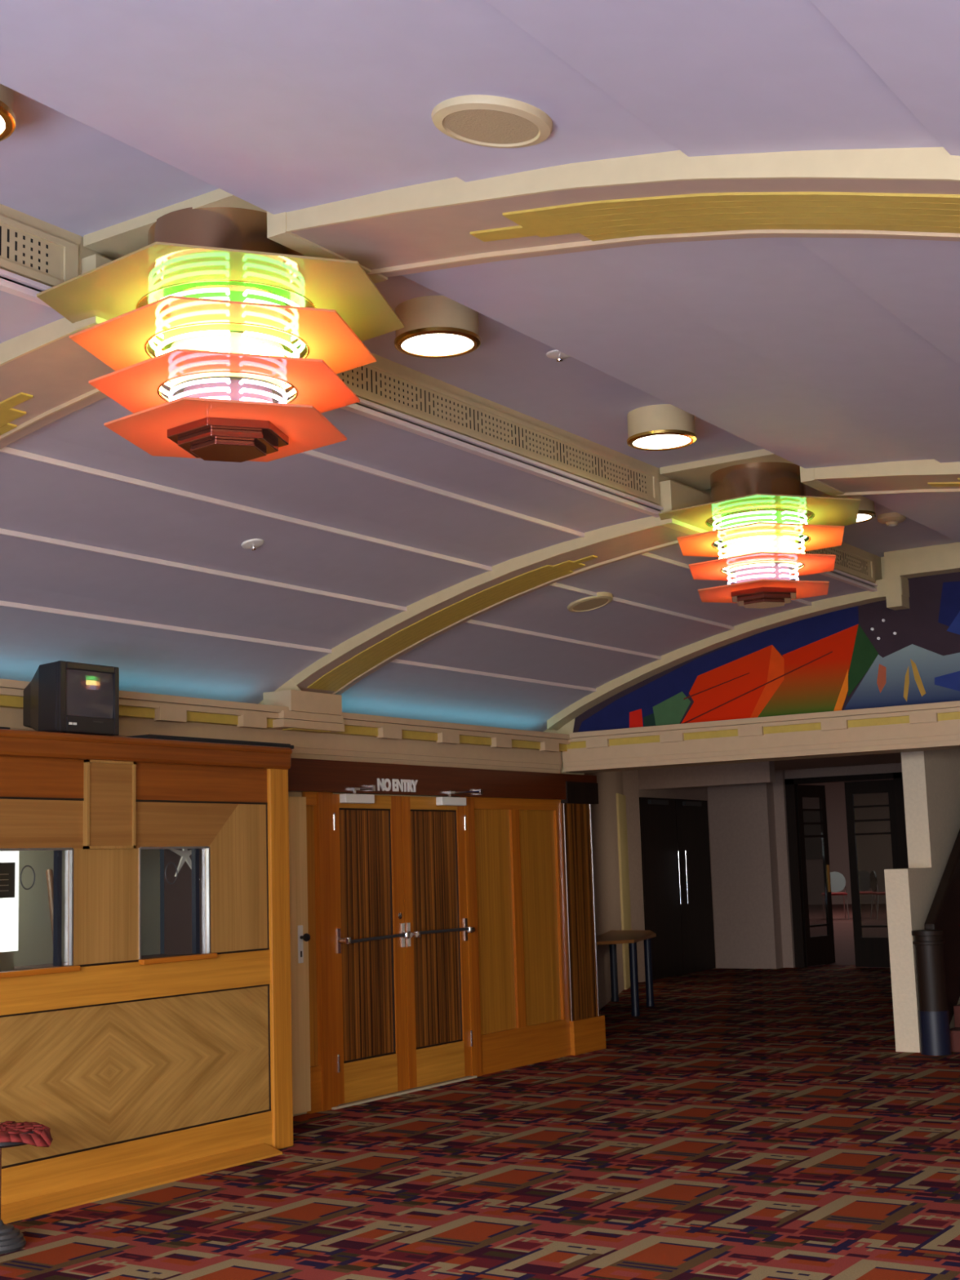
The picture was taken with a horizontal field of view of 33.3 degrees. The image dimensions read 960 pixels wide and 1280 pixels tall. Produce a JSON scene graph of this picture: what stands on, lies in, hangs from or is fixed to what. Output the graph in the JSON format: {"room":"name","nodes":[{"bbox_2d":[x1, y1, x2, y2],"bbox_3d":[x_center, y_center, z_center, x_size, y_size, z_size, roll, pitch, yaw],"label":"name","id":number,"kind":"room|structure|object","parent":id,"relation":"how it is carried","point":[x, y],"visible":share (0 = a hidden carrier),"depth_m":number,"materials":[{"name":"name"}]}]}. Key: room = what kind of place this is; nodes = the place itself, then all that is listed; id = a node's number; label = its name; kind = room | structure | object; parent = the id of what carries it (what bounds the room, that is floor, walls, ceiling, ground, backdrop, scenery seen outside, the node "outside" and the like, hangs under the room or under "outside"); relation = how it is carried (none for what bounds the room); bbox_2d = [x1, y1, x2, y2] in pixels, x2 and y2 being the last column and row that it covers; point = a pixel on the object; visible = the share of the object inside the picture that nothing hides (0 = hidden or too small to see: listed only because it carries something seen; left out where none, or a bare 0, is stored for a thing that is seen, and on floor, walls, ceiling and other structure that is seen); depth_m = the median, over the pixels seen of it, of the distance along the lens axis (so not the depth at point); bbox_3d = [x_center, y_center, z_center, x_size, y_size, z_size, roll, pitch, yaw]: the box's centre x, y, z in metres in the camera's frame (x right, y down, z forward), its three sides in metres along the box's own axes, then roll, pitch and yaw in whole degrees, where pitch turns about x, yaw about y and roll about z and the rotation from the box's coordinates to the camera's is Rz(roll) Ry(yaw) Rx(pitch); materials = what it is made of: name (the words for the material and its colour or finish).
{"room":"cinema lobby","nodes":[
{"label":"cinema lobby","id":0,"kind":"room"},
{"bbox_2d":[288,769,584,1116],"bbox_3d":[-3.125,1.472,8.723,0.749,2.900,13.600,-7,-10,33],"label":"wall","id":1,"kind":"structure","parent":0,"point":[290,793],"depth_m":11.46,"materials":[{"name":"beige paint"}]},
{"bbox_2d":[0,678,570,773],"bbox_3d":[-2.861,0.351,8.496,0.185,0.330,12.900,-7,-10,33],"label":"trim","id":2,"kind":"structure","parent":1,"relation":"attached to","point":[365,738],"depth_m":11.36,"materials":[{"name":"beige paint"}]},
{"bbox_2d":[288,796,311,1114],"bbox_3d":[-1.385,2.056,10.458,0.116,2.080,0.875,-7,-10,33],"label":"door","id":3,"kind":"structure","parent":1,"relation":"in","point":[300,936],"depth_m":10.74,"materials":[{"name":"beige paint"}]},
{"bbox_2d":[262,689,344,733],"bbox_3d":[-1.226,0.494,10.946,0.265,0.262,0.650,-7,-10,33],"label":"trim","id":4,"kind":"structure","parent":1,"relation":"attached to","point":[300,701],"depth_m":10.84,"materials":[{"name":"beige paint"}]},
{"bbox_2d":[333,785,412,1104],"bbox_3d":[-0.758,2.120,11.380,0.129,2.170,0.813,-7,-10,33],"label":"door","id":5,"kind":"structure","parent":1,"relation":"in","point":[371,935],"depth_m":11.40,"materials":[{"name":"red wood"}]},
{"bbox_2d":[377,777,417,791],"bbox_3d":[-0.600,1.064,11.767,0.008,0.092,0.489,-7,-10,33],"label":"sign lettering","id":6,"kind":"object","parent":1,"relation":"attached to","point":[410,782],"visible":1,"depth_m":11.76,"materials":[{"name":"white plastic"}]},
{"bbox_2d":[313,791,482,1111],"bbox_3d":[-0.569,2.201,11.727,0.050,2.135,1.915,-7,-10,33],"label":"door frame","id":7,"kind":"structure","parent":1,"relation":"attached to","point":[323,810],"depth_m":11.04,"materials":[{"name":"red wood"}]},
{"bbox_2d":[331,1075,476,1109],"bbox_3d":[-0.541,3.249,11.568,0.095,0.014,1.720,-7,-10,33],"label":"threshold","id":8,"kind":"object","parent":1,"relation":"attached to","point":[467,1077],"depth_m":11.49,"materials":[{"name":"beige"}]},
{"bbox_2d":[302,792,560,1066],"bbox_3d":[-0.269,2.117,12.235,0.008,1.845,3.300,-7,-10,33],"label":"panel","id":9,"kind":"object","parent":1,"relation":"attached to","point":[536,827],"depth_m":12.95,"materials":[{"name":"brown wood"}]},
{"bbox_2d":[302,791,570,1113],"bbox_3d":[-0.228,2.263,12.246,0.034,2.135,3.395,-7,-10,33],"label":"trim","id":10,"kind":"structure","parent":1,"relation":"attached to","point":[508,1049],"depth_m":12.90,"materials":[{"name":"red wood"}]},
{"bbox_2d":[401,789,482,1088],"bbox_3d":[-0.263,2.208,12.113,0.129,2.170,0.945,-7,-10,33],"label":"door","id":11,"kind":"structure","parent":1,"relation":"in","point":[440,1035],"depth_m":12.07,"materials":[{"name":"red wood"}]},
{"bbox_2d":[288,758,596,799],"bbox_3d":[-0.345,1.077,12.240,0.090,0.220,4.820,-7,-10,33],"label":"trim","id":12,"kind":"structure","parent":1,"relation":"attached to","point":[304,775],"depth_m":12.09,"materials":[{"name":"brown wood"}]},
{"bbox_2d":[0,146,959,448],"bbox_3d":[-0.706,-0.832,5.546,7.640,1.359,0.548,-7,-10,33],"label":"ceiling beam","id":13,"kind":"structure","parent":1,"relation":"attached to","point":[913,193],"depth_m":4.86,"materials":[{"name":"beige paint"}]},
{"bbox_2d":[509,809,569,1027],"bbox_3d":[0.492,2.290,13.334,0.032,1.760,0.795,-7,-10,33],"label":"trim","id":14,"kind":"structure","parent":1,"relation":"attached to","point":[517,928],"depth_m":13.13,"materials":[{"name":"red wood"}]},
{"bbox_2d":[258,448,959,704],"bbox_3d":[1.778,-0.393,9.225,7.640,1.359,0.548,-7,-10,33],"label":"ceiling beam","id":15,"kind":"structure","parent":1,"relation":"attached to","point":[366,652],"depth_m":9.94,"materials":[{"name":"beige paint"}]},
{"bbox_2d":[0,0,959,732],"bbox_3d":[0.794,-0.840,6.123,10.020,1.355,13.220,-7,-10,33],"label":"ceiling","id":16,"kind":"structure","parent":0,"point":[809,353],"depth_m":6.29,"materials":[{"name":"paint"}]},
{"bbox_2d":[0,84,16,141],"bbox_3d":[-1.502,-1.542,4.556,0.360,0.159,0.360,-7,-10,33],"label":"recessed light","id":17,"kind":"object","parent":16,"relation":"in","point":[7,117],"visible":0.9,"depth_m":4.55,"materials":[{"name":"beige paint"}]},
{"bbox_2d":[36,207,404,462],"bbox_3d":[-0.893,-1.048,5.686,1.300,0.796,1.206,-7,-10,33],"label":"ceiling light","id":18,"kind":"object","parent":16,"relation":"attached to","point":[242,317],"visible":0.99,"depth_m":5.48,"materials":[{"name":"orange glass"}]},
{"bbox_2d":[240,538,263,550],"bbox_3d":[-1.228,-0.511,8.674,0.119,0.056,0.123,-8,-10,39],"label":"ceiling sensor","id":19,"kind":"object","parent":16,"relation":"attached to","point":[252,544],"visible":1,"depth_m":8.65,"materials":[{"name":"white plastic"}]},
{"bbox_2d":[394,295,480,358],"bbox_3d":[-0.177,-1.289,6.651,0.360,0.159,0.360,-7,-10,33],"label":"recessed light","id":20,"kind":"object","parent":16,"relation":"in","point":[437,326],"visible":0.98,"depth_m":6.53,"materials":[{"name":"beige paint"}]},
{"bbox_2d":[431,94,552,148],"bbox_3d":[0.034,-1.411,4.353,0.330,0.094,0.330,-6,-9,30],"label":"loudspeaker","id":21,"kind":"object","parent":16,"relation":"attached to","point":[481,120],"visible":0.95,"depth_m":4.32,"materials":[{"name":"beige paint"}]},
{"bbox_2d":[444,109,538,143],"bbox_3d":[0.031,-1.391,4.352,0.261,0.001,0.261,4,-3,34],"label":"grille","id":22,"kind":"object","parent":21,"relation":"attached to","point":[486,126],"depth_m":4.35,"materials":[{"name":"beige metal"}]},
{"bbox_2d":[546,349,570,361],"bbox_3d":[0.360,-1.282,7.281,0.124,0.039,0.124,-7,-10,33],"label":"ceiling sensor","id":23,"kind":"object","parent":16,"relation":"attached to","point":[556,354],"visible":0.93,"depth_m":7.27,"materials":[{"name":"white plastic"}]},
{"bbox_2d":[567,591,613,612],"bbox_3d":[0.771,-0.270,11.296,0.328,0.113,0.330,-8,-10,37],"label":"loudspeaker","id":24,"kind":"object","parent":16,"relation":"attached to","point":[603,598],"visible":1,"depth_m":11.26,"materials":[{"name":"beige paint"}]},
{"bbox_2d":[572,598,608,610],"bbox_3d":[0.776,-0.251,11.290,0.261,0.001,0.261,-22,-18,30],"label":"grille","id":25,"kind":"object","parent":24,"relation":"attached to","point":[593,603],"depth_m":11.30,"materials":[{"name":"beige metal"}]},
{"bbox_2d":[626,404,697,450],"bbox_3d":[0.936,-1.093,8.300,0.360,0.159,0.360,-7,-10,33],"label":"recessed light","id":26,"kind":"object","parent":16,"relation":"in","point":[660,427],"visible":0.98,"depth_m":8.18,"materials":[{"name":"beige paint"}]},
{"bbox_2d":[658,462,860,608],"bbox_3d":[1.652,-0.598,9.456,1.300,0.796,1.206,-7,-10,33],"label":"ceiling light","id":27,"kind":"object","parent":16,"relation":"attached to","point":[759,512],"visible":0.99,"depth_m":9.26,"materials":[{"name":"orange glass"}]},
{"bbox_2d":[819,493,875,523],"bbox_3d":[2.361,-0.850,10.341,0.360,0.159,0.360,-7,-10,33],"label":"recessed light","id":28,"kind":"object","parent":16,"relation":"in","point":[866,512],"visible":0.33,"depth_m":10.21,"materials":[{"name":"beige paint"}]},
{"bbox_2d":[877,511,906,526],"bbox_3d":[2.816,-0.816,10.987,0.190,0.075,0.190,-7,-10,33],"label":"smoke detector","id":29,"kind":"object","parent":16,"relation":"attached to","point":[891,519],"visible":0.97,"depth_m":10.93,"materials":[{"name":"beige paint"}]},
{"bbox_2d":[0,964,959,1279],"bbox_3d":[1.745,3.168,11.447,14.900,0.001,24.050,-7,-10,33],"label":"floor","id":30,"kind":"structure","parent":0,"point":[748,1123],"depth_m":8.36,"materials":[{"name":"red carpet"}]},
{"bbox_2d":[0,1131,33,1253],"bbox_3d":[-2.128,2.422,7.088,0.410,0.505,0.410,-7,-10,33],"label":"stool","id":31,"kind":"object","parent":30,"relation":"on","point":[11,1239],"visible":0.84,"depth_m":7.01,"materials":[{"name":"grey metal"}]},
{"bbox_2d":[0,1120,53,1146],"bbox_3d":[-2.149,2.198,7.122,0.475,0.081,0.468,2,-9,-25],"label":"cloth","id":32,"kind":"object","parent":31,"relation":"on","point":[10,1131],"visible":1,"depth_m":7.04,"materials":[{"name":"red fabric"}]},
{"bbox_2d":[0,728,293,1223],"bbox_3d":[-2.463,1.700,8.491,1.195,2.345,3.400,-7,-10,33],"label":"booth","id":33,"kind":"object","parent":30,"relation":"on","point":[144,1068],"visible":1,"depth_m":8.69,"materials":[{"name":"brown wood"}]},
{"bbox_2d":[0,850,18,970],"bbox_3d":[-2.768,1.473,8.697,0.090,0.650,0.655,-7,-10,33],"label":"sign","id":34,"kind":"object","parent":33,"relation":"on","point":[9,860],"visible":1,"depth_m":8.90,"materials":[{"name":"white"}]},
{"bbox_2d":[45,869,62,966],"bbox_3d":[-2.402,1.570,9.059,0.040,0.555,0.489,1,-9,-22],"label":"leaning pole","id":35,"kind":"object","parent":33,"relation":"on","point":[49,873],"visible":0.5,"depth_m":9.18,"materials":[{"name":"brown wood"}]},
{"bbox_2d":[22,660,119,735],"bbox_3d":[-2.258,0.342,8.715,0.428,0.390,0.420,-7,-10,33],"label":"television","id":36,"kind":"object","parent":33,"relation":"on","point":[60,696],"visible":0.95,"depth_m":8.56,"materials":[{"name":"black plastic"}]},
{"bbox_2d":[0,953,188,971],"bbox_3d":[-2.525,1.783,8.514,0.950,0.030,3.285,-7,-10,33],"label":"countertop","id":37,"kind":"structure","parent":33,"relation":"on","point":[50,965],"depth_m":9.25,"materials":[{"name":"brown wood"}]},
{"bbox_2d":[168,848,199,879],"bbox_3d":[-1.739,1.286,9.430,0.012,0.250,0.261,-7,-10,33],"label":"star ornament","id":38,"kind":"object","parent":33,"relation":"hanging from","point":[184,854],"visible":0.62,"depth_m":9.42,"materials":[{"name":"silver metal"}]},
{"bbox_2d":[124,733,293,748],"bbox_3d":[-1.630,0.612,9.477,0.340,0.030,1.240,-7,-10,33],"label":"tray","id":39,"kind":"object","parent":33,"relation":"on","point":[149,736],"visible":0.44,"depth_m":9.30,"materials":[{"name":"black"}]},
{"bbox_2d":[560,781,605,1055],"bbox_3d":[0.741,2.394,13.948,0.450,2.290,0.535,-7,-10,33],"label":"column","id":40,"kind":"structure","parent":30,"relation":"on","point":[587,1027],"depth_m":13.81,"materials":[{"name":"brown wood"}]},
{"bbox_2d":[595,929,656,1016],"bbox_3d":[1.514,3.667,17.792,0.886,0.790,2.852,-3,-8,9],"label":"side table","id":41,"kind":"object","parent":30,"relation":"on","point":[612,937],"visible":0.67,"depth_m":17.77,"materials":[{"name":"orange laminate"}]},
{"bbox_2d":[911,829,959,1055],"bbox_3d":[5.414,1.638,13.931,2.328,3.494,3.728,-7,-10,33],"label":"staircase","id":42,"kind":"structure","parent":30,"relation":"on","point":[937,946],"depth_m":12.89,"materials":[{"name":"black metal"}]},
{"bbox_2d":[584,769,716,1009],"bbox_3d":[1.625,2.820,19.195,0.848,2.850,10.107,-4,-8,16],"label":"wall","id":43,"kind":"structure","parent":0,"point":[626,783],"depth_m":19.97,"materials":[{"name":"paint"}]},
{"bbox_2d":[615,793,631,989],"bbox_3d":[1.880,3.240,20.839,0.030,2.460,0.983,-3,-8,10],"label":"trim","id":44,"kind":"structure","parent":43,"relation":"attached to","point":[625,910],"depth_m":20.62,"materials":[{"name":"brown paint"}]},
{"bbox_2d":[639,796,683,979],"bbox_3d":[2.519,3.397,22.102,0.124,2.440,1.193,-6,-9,29],"label":"door","id":45,"kind":"structure","parent":43,"relation":"in","point":[660,860],"depth_m":22.10,"materials":[{"name":"black wood"}]},
{"bbox_2d":[675,799,715,973],"bbox_3d":[3.122,3.525,23.146,0.124,2.440,1.193,-6,-9,29],"label":"door","id":46,"kind":"structure","parent":43,"relation":"in","point":[691,815],"depth_m":23.13,"materials":[{"name":"black wood"}]},
{"bbox_2d":[638,760,775,790],"bbox_3d":[2.959,1.798,21.387,2.000,0.300,0.170,-7,-10,33],"label":"trim","id":47,"kind":"structure","parent":43,"relation":"attached to","point":[757,772],"depth_m":21.25,"materials":[{"name":"paint"}]},
{"bbox_2d":[543,556,959,773],"bbox_3d":[4.386,-0.088,11.768,10.200,1.625,0.320,-7,-10,33],"label":"wall","id":48,"kind":"structure","parent":0,"point":[568,727],"depth_m":13.15,"materials":[{"name":"beige paint"}]},
{"bbox_2d":[0,214,78,286],"bbox_3d":[-2.414,-1.492,4.293,0.014,0.181,3.500,-7,-10,33],"label":"air vent","id":49,"kind":"object","parent":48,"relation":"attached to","point":[25,251],"visible":0.98,"depth_m":5.58,"materials":[{"name":"beige metal"}]},
{"bbox_2d":[0,204,882,591],"bbox_3d":[-0.556,-1.155,7.072,0.062,0.305,13.220,-7,-10,33],"label":"trim","id":50,"kind":"structure","parent":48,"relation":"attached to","point":[19,290],"depth_m":7.82,"materials":[{"name":"beige paint"}]},
{"bbox_2d":[336,362,659,504],"bbox_3d":[-0.031,-1.071,7.823,0.014,0.181,3.860,-7,-10,33],"label":"air vent","id":51,"kind":"object","parent":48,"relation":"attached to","point":[373,382],"visible":0.69,"depth_m":7.97,"materials":[{"name":"beige metal"}]},
{"bbox_2d":[546,542,959,730],"bbox_3d":[3.682,-0.099,11.981,7.400,1.302,0.175,-7,-10,33],"label":"trim","id":52,"kind":"structure","parent":48,"relation":"attached to","point":[900,566],"depth_m":12.64,"materials":[{"name":"beige paint"}]},
{"bbox_2d":[562,700,959,772],"bbox_3d":[3.834,0.589,11.790,7.480,0.323,0.165,-7,-10,33],"label":"trim","id":53,"kind":"structure","parent":48,"relation":"attached to","point":[931,725],"depth_m":12.75,"materials":[{"name":"beige paint"}]},
{"bbox_2d":[573,571,959,732],"bbox_3d":[3.794,-0.059,12.006,7.250,1.022,0.019,-7,-10,33],"label":"mural","id":54,"kind":"object","parent":48,"relation":"attached to","point":[873,655],"visible":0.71,"depth_m":12.72},
{"bbox_2d":[702,492,875,582],"bbox_3d":[2.205,-0.675,11.135,0.014,0.181,2.970,-7,-10,33],"label":"air vent","id":55,"kind":"object","parent":48,"relation":"attached to","point":[847,561],"visible":0.3,"depth_m":11.95,"materials":[{"name":"beige paint"}]},
{"bbox_2d":[706,763,902,968],"bbox_3d":[6.020,3.133,22.398,6.200,2.850,0.530,-7,-10,33],"label":"wall","id":56,"kind":"structure","parent":0,"point":[753,915],"depth_m":23.47,"materials":[{"name":"paint"}]},
{"bbox_2d":[795,784,835,966],"bbox_3d":[4.944,3.453,23.685,0.052,2.620,0.750,-9,-11,43],"label":"door","id":57,"kind":"structure","parent":56,"relation":"in","point":[820,950],"depth_m":23.64,"materials":[{"name":"black wood"}]},
{"bbox_2d":[784,772,908,967],"bbox_3d":[5.320,3.305,23.002,1.820,2.720,0.160,-7,-10,33],"label":"trim","id":58,"kind":"structure","parent":56,"relation":"attached to","point":[790,784],"depth_m":23.29,"materials":[{"name":"black wood"}]},
{"bbox_2d":[844,779,899,967],"bbox_3d":[5.618,3.309,22.805,0.750,2.620,0.052,-7,-10,33],"label":"door","id":59,"kind":"structure","parent":56,"relation":"in","point":[869,952],"depth_m":22.84,"materials":[{"name":"black wood"}]},
{"bbox_2d":[773,752,901,770],"bbox_3d":[5.345,0.950,17.314,14.900,0.100,10.100,-7,-10,33],"label":"ceiling","id":60,"kind":"structure","parent":0,"point":[893,757],"depth_m":21.91,"materials":[{"name":"paint"}]},
{"bbox_2d":[801,778,893,904],"bbox_3d":[6.751,3.596,31.082,14.600,4.300,14.900,-7,-10,33],"label":"wall","id":61,"kind":"structure","parent":0,"point":[874,852],"depth_m":38.29,"materials":[{"name":"brown"}]},
{"bbox_2d":[803,810,822,859],"bbox_3d":[7.952,4.706,38.898,0.900,1.200,0.030,-7,-10,33],"label":"poster","id":62,"kind":"object","parent":61,"relation":"attached to","point":[813,846],"visible":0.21,"depth_m":38.82,"materials":[{"name":"grey paper"}]},
{"bbox_2d":[808,903,888,964],"bbox_3d":[6.881,5.559,30.912,14.400,0.480,14.250,-7,-10,33],"label":"floor","id":63,"kind":"structure","parent":0,"point":[843,933],"depth_m":27.47,"materials":[{"name":"red carpet"}]},
{"bbox_2d":[821,871,849,919],"bbox_3d":[6.524,4.698,29.556,0.422,0.871,0.482,-2,-8,5],"label":"chair","id":64,"kind":"object","parent":63,"relation":"on","point":[837,880],"visible":0.74,"depth_m":29.38,"materials":[{"name":"red fabric"}]},
{"bbox_2d":[857,870,878,918],"bbox_3d":[7.112,4.702,29.709,0.422,0.871,0.482,-3,-8,11],"label":"chair","id":65,"kind":"object","parent":63,"relation":"on","point":[864,876],"visible":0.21,"depth_m":29.91,"materials":[{"name":"red fabric"}]},
{"bbox_2d":[870,871,885,919],"bbox_3d":[7.296,4.588,28.938,0.482,0.871,0.422,-1,-8,-2],"label":"chair","id":66,"kind":"object","parent":63,"relation":"on","point":[873,882],"visible":0.6,"depth_m":28.90,"materials":[{"name":"grey metal"}]},
{"bbox_2d":[884,866,959,1052],"bbox_3d":[6.007,3.062,16.900,0.200,1.465,9.230,-7,-10,33],"label":"wall","id":67,"kind":"structure","parent":0,"point":[910,892],"depth_m":13.12,"materials":[{"name":"beige paint"}]},
{"bbox_2d":[901,748,959,867],"bbox_3d":[8.975,2.059,15.398,7.000,2.850,8.600,-7,-10,33],"label":"wall","id":68,"kind":"structure","parent":0,"point":[931,778],"depth_m":13.86,"materials":[{"name":"beige paint"}]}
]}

